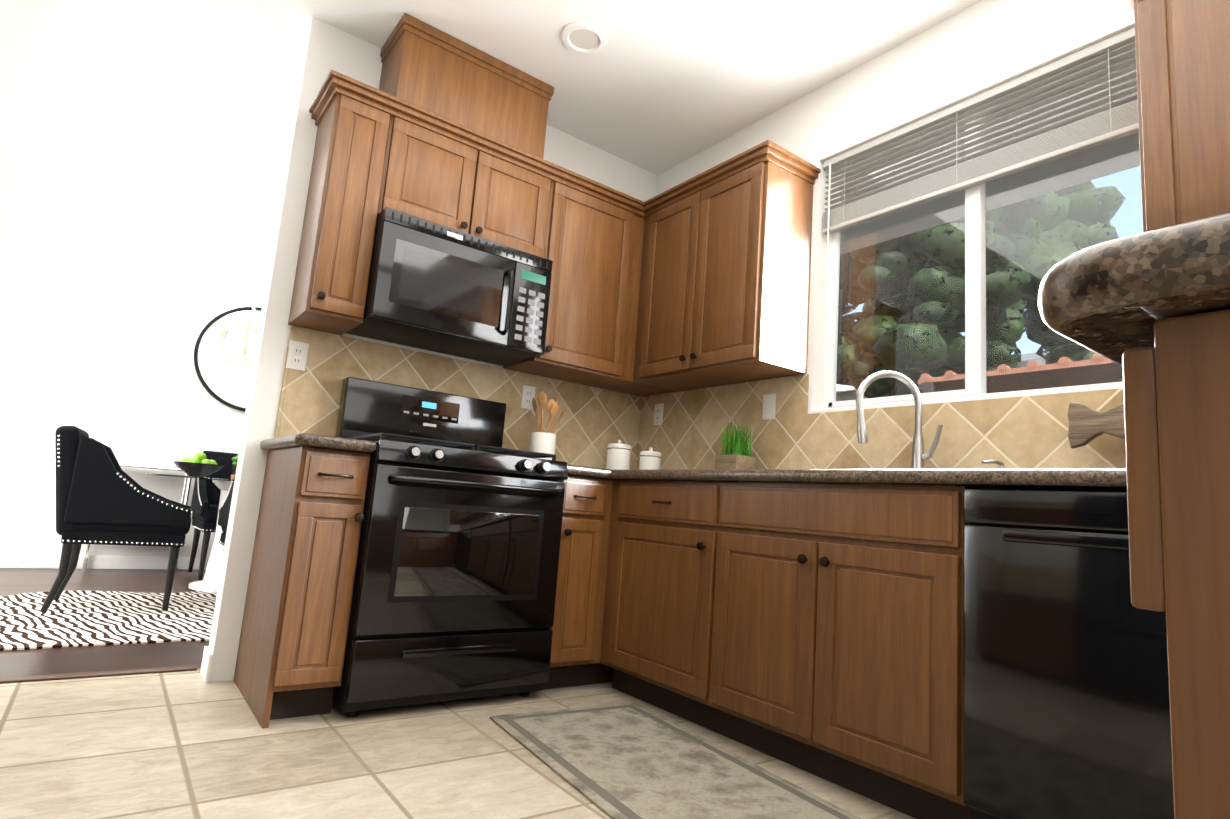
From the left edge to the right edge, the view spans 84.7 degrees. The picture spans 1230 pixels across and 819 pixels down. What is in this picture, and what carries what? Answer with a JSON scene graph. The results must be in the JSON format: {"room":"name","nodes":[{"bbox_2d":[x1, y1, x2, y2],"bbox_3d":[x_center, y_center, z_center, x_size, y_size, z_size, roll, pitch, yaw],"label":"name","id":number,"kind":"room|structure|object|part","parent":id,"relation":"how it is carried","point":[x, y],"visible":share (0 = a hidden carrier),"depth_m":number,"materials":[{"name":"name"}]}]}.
{"room":"kitchen","nodes":[
{"label":"kitchen","id":0,"kind":"room"},
{"bbox_2d":[0,568,208,683],"bbox_3d":[-2.725,1.173,4.042,7.200,0.068,3.550,10,-10,-36],"label":"floor","id":1,"kind":"structure","parent":0,"point":[31,665],"depth_m":2.85,"materials":[{"name":"brown wood"}]},
{"bbox_2d":[0,591,216,650],"bbox_3d":[-2.475,1.111,3.713,1.772,0.010,1.633,10,-10,-36],"label":"rug","id":2,"kind":"object","parent":1,"relation":"on","point":[80,618],"visible":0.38,"depth_m":3.39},
{"bbox_2d":[40,426,192,612],"bbox_3d":[-2.775,0.611,3.791,0.669,0.955,0.550,10,-10,-32],"label":"dining chair","id":3,"kind":"object","parent":2,"relation":"on","point":[103,497],"visible":1,"depth_m":3.55,"materials":[{"name":"black"}]},
{"bbox_2d":[218,468,236,557],"bbox_3d":[-1.996,0.699,3.987,0.557,0.955,0.669,10,-10,-36],"label":"dining chair","id":4,"kind":"object","parent":2,"relation":"on","point":[224,512],"visible":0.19,"depth_m":3.90,"materials":[{"name":"black fabric"}]},
{"bbox_2d":[81,464,191,574],"bbox_3d":[-3.651,0.837,5.177,0.573,0.803,0.344,10,-10,-36],"label":"console table","id":5,"kind":"object","parent":1,"relation":"on","point":[183,501],"visible":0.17,"depth_m":5.15,"materials":[{"name":"white"}]},
{"bbox_2d":[146,473,233,592],"bbox_3d":[-2.602,0.877,4.769,1.290,0.740,1.290,10,-10,-36],"label":"glass dining table","id":6,"kind":"object","parent":1,"relation":"on","point":[209,582],"visible":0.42,"depth_m":4.56,"materials":[{"name":"white"}]},
{"bbox_2d":[173,452,238,478],"bbox_3d":[-2.595,0.365,4.539,0.767,0.203,0.300,3,-9,12],"label":"fruit bowl","id":7,"kind":"object","parent":6,"relation":"on","point":[199,464],"visible":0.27,"depth_m":4.52,"materials":[{"name":"black ceramic"}]},
{"bbox_2d":[188,451,238,580],"bbox_3d":[-2.980,0.816,5.287,0.573,0.955,0.680,10,-10,-36],"label":"dining chair","id":8,"kind":"object","parent":1,"relation":"on","point":[205,501],"visible":0.4,"depth_m":5.19,"materials":[{"name":"black fabric"}]},
{"bbox_2d":[0,192,269,556],"bbox_3d":[-3.640,-0.081,5.607,7.200,2.740,0.140,10,-10,-36],"label":"wall","id":9,"kind":"structure","parent":0,"point":[105,320],"depth_m":5.29,"materials":[{"name":"white paint"}]},
{"bbox_2d":[0,554,208,569],"bbox_3d":[-3.693,1.216,5.353,7.200,0.100,0.014,10,-10,-36],"label":"baseboard","id":10,"kind":"structure","parent":9,"relation":"attached to","point":[37,561],"depth_m":5.17,"materials":[{"name":"white"}]},
{"bbox_2d":[194,307,261,411],"bbox_3d":[-3.140,-0.435,5.903,0.924,0.924,0.030,10,-10,-36],"label":"round wall mirror","id":11,"kind":"object","parent":9,"relation":"attached to","point":[224,348],"visible":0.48,"depth_m":5.78,"materials":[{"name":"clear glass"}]},
{"bbox_2d":[0,0,656,681],"bbox_3d":[-1.523,-0.337,2.781,7.200,2.740,0.260,10,-10,-36],"label":"wall","id":12,"kind":"structure","parent":0,"point":[327,49],"depth_m":2.71,"materials":[{"name":"white paint"}]},
{"bbox_2d":[200,646,212,676],"bbox_3d":[-0.182,1.234,3.665,3.564,0.100,0.014,10,-10,-36],"label":"baseboard","id":13,"kind":"structure","parent":12,"relation":"attached to","point":[207,658],"depth_m":2.54,"materials":[{"name":"white wood"}]},
{"bbox_2d":[288,72,399,334],"bbox_3d":[-1.118,-0.805,2.756,0.211,0.938,0.328,10,-10,-36],"label":"upper cabinet","id":14,"kind":"object","parent":12,"relation":"attached to","point":[355,121],"depth_m":2.64,"materials":[{"name":"brown wood"}]},
{"bbox_2d":[384,97,495,239],"bbox_3d":[-0.839,-0.982,2.981,0.447,0.482,0.328,10,-10,-36],"label":"upper cabinet","id":15,"kind":"object","parent":12,"relation":"attached to","point":[443,169],"depth_m":2.86,"materials":[{"name":"brown wood"}]},
{"bbox_2d":[346,207,552,364],"bbox_3d":[-0.709,-0.504,2.957,0.763,0.438,0.448,10,-10,-36],"label":"microwave","id":16,"kind":"object","parent":15,"relation":"attached to","point":[435,287],"visible":1,"depth_m":2.80,"materials":[{"name":"black metal"}]},
{"bbox_2d":[274,326,641,469],"bbox_3d":[-0.614,0.024,3.258,1.826,0.472,0.010,10,-10,-36],"label":"tile backsplash","id":17,"kind":"structure","parent":12,"relation":"attached to","point":[594,418],"depth_m":3.18,"materials":[{"name":"beige tile"}]},
{"bbox_2d":[286,340,308,370],"bbox_3d":[-1.297,-0.219,2.760,0.072,0.116,0.007,10,-10,-36],"label":"outlet","id":18,"kind":"object","parent":17,"relation":"attached to","point":[297,355],"depth_m":2.76,"materials":[{"name":"white plastic"}]},
{"bbox_2d":[521,385,535,409],"bbox_3d":[-0.435,-0.060,3.391,0.072,0.116,0.007,10,-10,-36],"label":"outlet","id":19,"kind":"object","parent":17,"relation":"attached to","point":[528,392],"depth_m":3.39,"materials":[{"name":"white plastic"}]},
{"bbox_2d":[379,13,553,156],"bbox_3d":[-0.699,-1.398,3.146,0.710,0.412,0.293,10,-10,-36],"label":"upper cabinet","id":20,"kind":"object","parent":12,"relation":"attached to","point":[424,64],"depth_m":3.00,"materials":[{"name":"brown wood"}]},
{"bbox_2d":[488,137,559,260],"bbox_3d":[-0.581,-0.934,3.170,0.447,0.482,0.328,10,-10,-36],"label":"upper cabinet","id":21,"kind":"object","parent":12,"relation":"attached to","point":[523,213],"depth_m":3.09,"materials":[{"name":"brown wood"}]},
{"bbox_2d":[503,166,639,386],"bbox_3d":[-0.224,-0.641,3.411,0.490,0.938,0.328,10,-10,-36],"label":"upper cabinet","id":22,"kind":"object","parent":12,"relation":"attached to","point":[594,227],"depth_m":3.29,"materials":[{"name":"brown wood"}]},
{"bbox_2d":[0,669,914,818],"bbox_3d":[0.440,0.861,0.269,3.730,0.060,6.355,10,-10,-36],"label":"floor","id":23,"kind":"structure","parent":0,"point":[181,745],"depth_m":1.87,"materials":[{"name":"beige tile"}]},
{"bbox_2d":[233,445,370,728],"bbox_3d":[-1.137,0.588,2.434,0.221,0.872,0.618,10,-10,-36],"label":"base cabinet","id":24,"kind":"object","parent":23,"relation":"on","point":[292,647],"depth_m":2.21,"materials":[{"name":"brown wood"}]},
{"bbox_2d":[332,377,567,716],"bbox_3d":[-0.693,0.492,2.701,0.761,1.205,0.701,10,-10,-36],"label":"gas range","id":25,"kind":"object","parent":23,"relation":"on","point":[454,588],"visible":0.98,"depth_m":2.45,"materials":[{"name":"black metal"}]},
{"bbox_2d":[544,473,612,689],"bbox_3d":[-0.341,0.734,3.017,0.232,0.872,0.618,10,-10,-36],"label":"base cabinet","id":26,"kind":"object","parent":23,"relation":"on","point":[576,628],"depth_m":2.79,"materials":[{"name":"brown wood"}]},
{"bbox_2d":[597,481,696,718],"bbox_3d":[0.407,0.754,2.761,0.618,0.872,0.722,10,-10,-36],"label":"base cabinet","id":27,"kind":"object","parent":23,"relation":"on","point":[647,599],"depth_m":2.64,"materials":[{"name":"brown wood"}]},
{"bbox_2d":[490,702,860,818],"bbox_3d":[0.346,1.020,1.641,0.600,0.010,2.000,9,-10,-31],"label":"runner rug","id":28,"kind":"object","parent":23,"relation":"on","point":[632,760],"visible":0.98,"depth_m":1.97,"materials":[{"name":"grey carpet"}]},
{"bbox_2d":[685,481,972,818],"bbox_3d":[0.818,0.704,2.212,0.618,0.872,0.931,10,-10,-36],"label":"base cabinet","id":29,"kind":"object","parent":23,"relation":"on","point":[793,617],"depth_m":1.95,"materials":[{"name":"brown wood"}]},
{"bbox_2d":[260,213,1229,489],"bbox_3d":[0.622,0.118,1.489,1.948,0.040,4.298,10,-10,-36],"label":"countertop","id":30,"kind":"structure","parent":29,"relation":"on","point":[1180,266],"depth_m":0.38,"materials":[{"name":"brown stone"}]},
{"bbox_2d":[529,392,565,459],"bbox_3d":[-0.328,0.105,3.254,0.168,0.355,0.146,10,-10,-36],"label":"utensil crock","id":31,"kind":"object","parent":30,"relation":"on","point":[542,442],"visible":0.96,"depth_m":3.21,"materials":[{"name":"white ceramic"}]},
{"bbox_2d":[606,440,631,469],"bbox_3d":[0.019,0.250,3.488,0.128,0.189,0.128,10,-10,-36],"label":"canister","id":32,"kind":"object","parent":30,"relation":"on","point":[619,455],"visible":0.88,"depth_m":3.44,"materials":[{"name":"white ceramic"}]},
{"bbox_2d":[639,447,661,469],"bbox_3d":[0.178,0.270,3.437,0.113,0.159,0.113,10,-10,-36],"label":"canister","id":33,"kind":"object","parent":30,"relation":"on","point":[650,459],"visible":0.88,"depth_m":3.39,"materials":[{"name":"white ceramic"}]},
{"bbox_2d":[715,420,756,468],"bbox_3d":[0.540,0.183,3.005,0.176,0.260,0.184,10,-10,-36],"label":"potted plant","id":34,"kind":"object","parent":30,"relation":"on","point":[737,455],"visible":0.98,"depth_m":2.98,"materials":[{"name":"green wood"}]},
{"bbox_2d":[856,371,942,468],"bbox_3d":[0.991,0.052,2.350,0.210,0.386,0.224,10,-10,-36],"label":"gooseneck faucet","id":35,"kind":"object","parent":30,"relation":"on","point":[919,457],"visible":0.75,"depth_m":2.37,"materials":[{"name":"silver metal"}]},
{"bbox_2d":[1067,402,1124,448],"bbox_3d":[1.518,0.065,1.770,0.060,0.278,0.577,10,-10,-36],"label":"figurine","id":36,"kind":"object","parent":30,"relation":"on","point":[1087,424],"visible":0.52,"depth_m":1.95,"materials":[{"name":"brown wood"}]},
{"bbox_3d":[0.850,0.320,2.232,0.510,0.198,0.830,10,-10,-36],"label":"double-bowl sink","id":37,"kind":"object","parent":29,"relation":"in","visible":0},
{"bbox_2d":[981,459,1003,468],"bbox_3d":[1.201,0.193,2.126,0.085,0.073,0.057,10,-10,-36],"label":"soap dispenser","id":38,"kind":"object","parent":37,"relation":"on","point":[998,463],"visible":0.42,"depth_m":2.13,"materials":[{"name":"silver metal"}]},
{"bbox_2d":[963,488,1173,818],"bbox_3d":[1.261,0.648,1.587,0.603,0.866,0.597,10,-10,-36],"label":"dishwasher","id":39,"kind":"object","parent":23,"relation":"on","point":[1066,700],"visible":0.62,"depth_m":1.49,"materials":[{"name":"black metal"}]},
{"bbox_2d":[1069,301,1229,818],"bbox_3d":[1.163,0.419,0.108,1.215,0.872,1.430,10,-10,-36],"label":"base cabinet","id":40,"kind":"object","parent":23,"relation":"on","point":[1175,363],"depth_m":0.35,"materials":[{"name":"brown wood"}]},
{"bbox_2d":[14,0,1139,256],"bbox_3d":[-0.621,-1.834,1.926,7.480,0.100,9.880,10,-10,-36],"label":"ceiling","id":41,"kind":"structure","parent":0,"point":[194,98],"depth_m":3.31,"materials":[{"name":"white paint"}]},
{"bbox_2d":[239,276,261,321],"bbox_3d":[-2.401,-1.017,5.091,0.761,0.853,0.774,10,-10,-36],"label":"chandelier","id":42,"kind":"object","parent":41,"relation":"hanging from","point":[248,285],"visible":0.25,"depth_m":4.80,"materials":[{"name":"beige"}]},
{"bbox_2d":[562,22,606,54],"bbox_3d":[-0.133,-1.594,2.909,0.197,0.014,0.197,3,-8,9],"label":"recessed light","id":43,"kind":"object","parent":41,"relation":"in","point":[583,38],"depth_m":2.90,"materials":[{"name":"white plastic"}]},
{"bbox_2d":[656,0,1134,413],"bbox_3d":[2.000,-0.259,1.492,0.140,2.740,6.000,10,-10,-36],"label":"wall","id":44,"kind":"structure","parent":0,"point":[981,46],"depth_m":2.75,"materials":[{"name":"white paint"}]},
{"bbox_2d":[632,181,721,392],"bbox_3d":[0.390,-0.599,3.373,0.328,0.938,0.502,10,-10,-36],"label":"upper cabinet","id":45,"kind":"object","parent":44,"relation":"attached to","point":[661,293],"depth_m":3.33,"materials":[{"name":"brown wood"}]},
{"bbox_2d":[676,141,819,384],"bbox_3d":[0.602,-0.625,3.089,0.328,0.938,0.456,10,-10,-36],"label":"upper cabinet","id":46,"kind":"object","parent":44,"relation":"attached to","point":[745,279],"depth_m":2.94,"materials":[{"name":"brown wood"}]},
{"bbox_3d":[0.743,-0.609,2.910,0.306,0.872,0.004,10,-10,-36],"label":"corner wall cabinet end panel","id":47,"kind":"part","parent":46,"relation":"part of","materials":[{"name":"wood"}]},
{"bbox_2d":[634,374,1125,469],"bbox_3d":[1.415,0.006,2.094,0.009,0.472,4.298,10,-10,-36],"label":"tile backsplash","id":48,"kind":"structure","parent":44,"relation":"attached to","point":[1026,432],"depth_m":2.64,"materials":[{"name":"beige tile"}]},
{"bbox_2d":[653,403,663,424],"bbox_3d":[0.237,0.027,3.685,0.007,0.116,0.072,10,-10,-36],"label":"outlet","id":49,"kind":"object","parent":48,"relation":"attached to","point":[658,411],"depth_m":3.68,"materials":[{"name":"white plastic"}]},
{"bbox_2d":[762,393,775,419],"bbox_3d":[0.698,-0.012,3.063,0.008,0.116,0.072,10,-10,-36],"label":"outlet","id":50,"kind":"object","parent":48,"relation":"attached to","point":[769,400],"depth_m":3.06,"materials":[{"name":"white plastic"}]},
{"bbox_2d":[811,47,1142,412],"bbox_3d":[1.293,-0.592,2.521,0.114,1.160,1.220,10,-10,-36],"label":"window","id":51,"kind":"structure","parent":44,"relation":"in","point":[975,298],"depth_m":2.51,"materials":[{"name":"white plastic"}]},
{"bbox_2d":[822,27,1138,291],"bbox_3d":[1.292,-0.859,2.545,0.046,0.623,1.200,10,-10,-36],"label":"window blind","id":52,"kind":"object","parent":51,"relation":"attached to","point":[1102,126],"visible":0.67,"depth_m":2.46,"materials":[{"name":"grey plastic"}]},
{"bbox_2d":[1127,0,1229,231],"bbox_3d":[1.806,-0.770,1.482,0.328,0.937,0.998,10,-10,-36],"label":"upper cabinet","id":53,"kind":"object","parent":44,"relation":"attached to","point":[1183,66],"visible":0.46,"depth_m":1.69,"materials":[{"name":"brown wood"}]},
{"label":"outside","id":54,"kind":"structure","parent":0,"visible":0},
{"bbox_3d":[19.548,6.462,27.181,59.850,0.100,75.000,10,-10,-36],"label":"ground","id":55,"kind":"structure","parent":54,"visible":0},
{"bbox_2d":[836,352,1048,400],"bbox_3d":[6.738,1.649,19.901,9.220,5.350,13.000,10,-10,-36],"label":"house","id":56,"kind":"structure","parent":55,"relation":"on","point":[840,392],"depth_m":14.89,"materials":[{"name":"white paint"}]},
{"bbox_2d":[836,181,1125,397],"bbox_3d":[4.960,-1.236,10.051,5.666,7.938,3.944,10,-10,-36],"label":"trees","id":57,"kind":"object","parent":55,"relation":"on","point":[1028,293],"depth_m":8.50,"materials":[{"name":"green plant"}]},
{"bbox_2d":[918,353,1122,393],"bbox_3d":[4.478,0.868,5.752,1.805,2.430,3.000,10,-10,-36],"label":"roof","id":58,"kind":"structure","parent":55,"relation":"on","point":[1030,380],"depth_m":5.86,"materials":[{"name":"brown tile"}]}
]}

